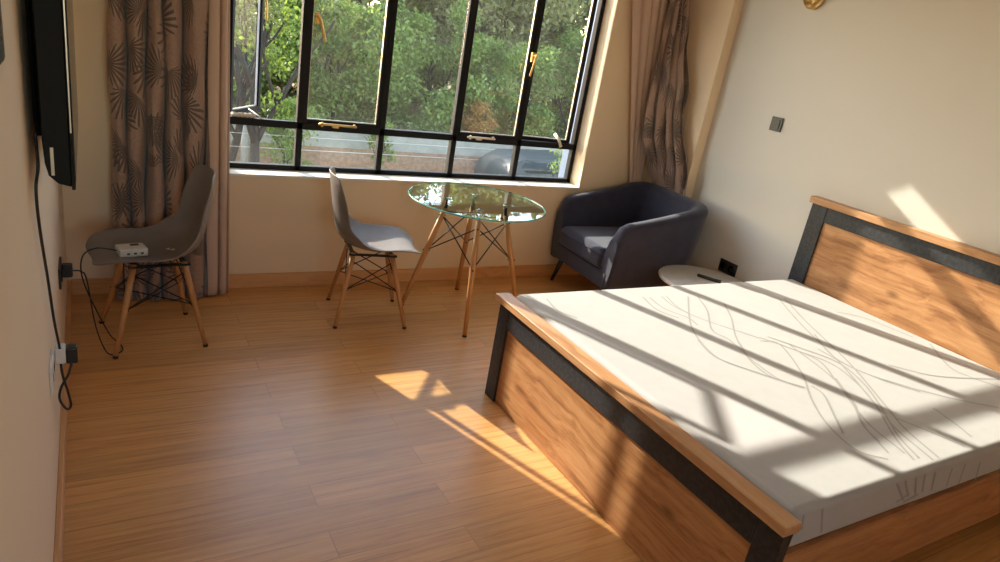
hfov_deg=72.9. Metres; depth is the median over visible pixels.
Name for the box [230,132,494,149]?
wire
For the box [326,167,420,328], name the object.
dining chair
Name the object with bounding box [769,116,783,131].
light switch
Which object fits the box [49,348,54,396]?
wall socket
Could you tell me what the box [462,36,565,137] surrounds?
leafy tree
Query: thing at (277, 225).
wall
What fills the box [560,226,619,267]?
seat cushion
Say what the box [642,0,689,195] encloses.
curtain
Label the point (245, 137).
concrete post
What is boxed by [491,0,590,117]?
tree
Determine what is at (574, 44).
leafy tree
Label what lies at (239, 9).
shade tree
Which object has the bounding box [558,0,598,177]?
trim
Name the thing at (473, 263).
glass table
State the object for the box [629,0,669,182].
sheer curtain
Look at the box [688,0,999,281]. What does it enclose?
wall
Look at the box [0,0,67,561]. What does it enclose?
wall
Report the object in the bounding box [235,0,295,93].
tree
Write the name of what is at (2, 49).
wall panel
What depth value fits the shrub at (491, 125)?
22.90 m
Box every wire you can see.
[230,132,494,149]
[234,146,477,159]
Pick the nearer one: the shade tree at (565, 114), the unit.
the unit
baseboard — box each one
[53,280,71,561]
[71,264,578,294]
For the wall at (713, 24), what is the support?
attached to the wall at (890, 109)
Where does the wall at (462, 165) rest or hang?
on the ground
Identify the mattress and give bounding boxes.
[517,279,999,546]
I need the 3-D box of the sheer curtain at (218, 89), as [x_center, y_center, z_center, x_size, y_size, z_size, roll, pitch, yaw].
[-1.399,-1.123,3.401,0.138,2.568,0.069,-6,26,-37]
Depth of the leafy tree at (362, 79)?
21.21 m
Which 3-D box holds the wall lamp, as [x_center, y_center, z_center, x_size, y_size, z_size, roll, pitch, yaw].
[1.841,-1.675,3.988,0.058,0.140,0.140,-3,23,-31]
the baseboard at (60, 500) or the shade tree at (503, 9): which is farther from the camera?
the shade tree at (503, 9)
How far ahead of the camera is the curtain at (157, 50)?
3.33 m
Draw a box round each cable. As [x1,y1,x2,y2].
[33,131,72,409]
[73,247,122,354]
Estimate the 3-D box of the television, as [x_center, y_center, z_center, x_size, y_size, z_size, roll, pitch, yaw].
[-1.305,-0.661,1.980,0.097,0.552,0.939,-3,23,-31]
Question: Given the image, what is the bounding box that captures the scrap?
[231,111,255,117]
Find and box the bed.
[485,196,999,561]
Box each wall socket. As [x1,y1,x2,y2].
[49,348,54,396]
[58,257,62,289]
[718,258,737,276]
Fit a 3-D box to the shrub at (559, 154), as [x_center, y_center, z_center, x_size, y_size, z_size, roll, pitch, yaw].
[1.843,-2.575,18.068,2.285,2.561,2.236,-3,23,-31]
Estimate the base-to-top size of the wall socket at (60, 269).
0.088 m
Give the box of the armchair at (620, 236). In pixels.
[550,182,707,289]
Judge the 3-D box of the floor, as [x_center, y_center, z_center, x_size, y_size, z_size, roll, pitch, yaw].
[0.642,1.034,2.497,4.244,0.120,5.780,-3,23,-31]
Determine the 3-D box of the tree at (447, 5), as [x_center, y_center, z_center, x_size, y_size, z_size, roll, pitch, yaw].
[-6.144,-16.769,36.242,14.947,16.120,16.042,-1,23,-27]
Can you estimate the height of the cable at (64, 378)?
0.971 m
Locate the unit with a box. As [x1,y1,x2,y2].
[115,243,147,256]
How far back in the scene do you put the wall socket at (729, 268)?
4.63 m
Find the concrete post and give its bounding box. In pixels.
[240,112,248,161]
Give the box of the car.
[474,148,561,176]
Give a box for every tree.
[230,0,301,160]
[233,0,318,118]
[234,0,359,162]
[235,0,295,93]
[250,0,460,129]
[252,0,426,128]
[288,0,512,108]
[350,0,499,132]
[411,0,591,132]
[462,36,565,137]
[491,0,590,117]
[532,25,584,138]
[542,0,591,138]
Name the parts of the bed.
footboard post, footboard panel, footboard rail, footboard post, headboard post, rail, headboard panel, headboard rail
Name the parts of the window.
sash frame, handle, handle, sash frame, sill, sash frame, handle, sash frame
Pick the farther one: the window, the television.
the window
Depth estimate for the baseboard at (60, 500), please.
2.29 m
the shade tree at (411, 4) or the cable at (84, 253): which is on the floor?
the cable at (84, 253)
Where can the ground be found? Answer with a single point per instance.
(291, 95)
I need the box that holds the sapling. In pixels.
[364,121,396,164]
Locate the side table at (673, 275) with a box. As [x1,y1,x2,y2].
[658,265,742,285]
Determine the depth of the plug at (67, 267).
2.81 m
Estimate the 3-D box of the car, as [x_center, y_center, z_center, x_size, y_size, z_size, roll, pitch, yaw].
[1.471,-3.106,20.554,4.300,1.470,1.800,-4,24,-33]
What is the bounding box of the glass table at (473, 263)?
[402,182,545,336]
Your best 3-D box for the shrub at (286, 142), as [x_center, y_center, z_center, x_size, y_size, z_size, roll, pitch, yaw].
[-5.426,-3.555,17.479,1.694,2.391,1.647,18,22,22]
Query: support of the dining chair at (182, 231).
on the floor
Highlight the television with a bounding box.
[25,0,77,189]
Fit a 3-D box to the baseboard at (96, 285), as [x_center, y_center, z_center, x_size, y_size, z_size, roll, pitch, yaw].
[-0.640,-0.039,4.494,3.726,0.085,0.016,-3,23,-31]
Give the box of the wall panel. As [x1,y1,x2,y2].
[0,1,4,64]
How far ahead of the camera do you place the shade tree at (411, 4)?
27.90 m
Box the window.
[230,0,605,189]
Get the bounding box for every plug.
[54,343,77,363]
[62,263,72,277]
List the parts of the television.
edge trim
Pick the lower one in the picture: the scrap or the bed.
the bed
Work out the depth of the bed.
2.63 m
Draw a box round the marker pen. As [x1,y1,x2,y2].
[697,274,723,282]
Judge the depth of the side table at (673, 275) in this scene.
4.44 m
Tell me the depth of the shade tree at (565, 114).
34.27 m
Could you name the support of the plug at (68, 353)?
attached to the wall socket at (52, 359)
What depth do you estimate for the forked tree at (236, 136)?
16.29 m
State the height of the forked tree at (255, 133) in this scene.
7.181 m
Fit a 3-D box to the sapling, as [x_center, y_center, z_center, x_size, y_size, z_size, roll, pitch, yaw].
[-3.385,-3.739,19.394,0.940,1.868,1.129,-3,23,-31]
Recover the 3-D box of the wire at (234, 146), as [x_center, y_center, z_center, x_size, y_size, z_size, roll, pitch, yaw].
[-5.696,-3.337,16.927,20.000,0.068,0.016,-3,23,-31]
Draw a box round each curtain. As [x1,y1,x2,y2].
[107,0,209,300]
[204,0,229,295]
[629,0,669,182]
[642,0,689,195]
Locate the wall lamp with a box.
[803,0,823,8]
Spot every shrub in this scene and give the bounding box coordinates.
[259,97,320,164]
[449,90,498,132]
[547,138,562,176]
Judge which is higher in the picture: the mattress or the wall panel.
the wall panel
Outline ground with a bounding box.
[233,83,564,138]
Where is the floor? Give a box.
[63,274,999,561]
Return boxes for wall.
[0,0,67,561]
[62,0,646,279]
[230,115,562,172]
[641,0,743,197]
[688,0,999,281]
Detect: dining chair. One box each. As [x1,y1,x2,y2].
[85,165,214,358]
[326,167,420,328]

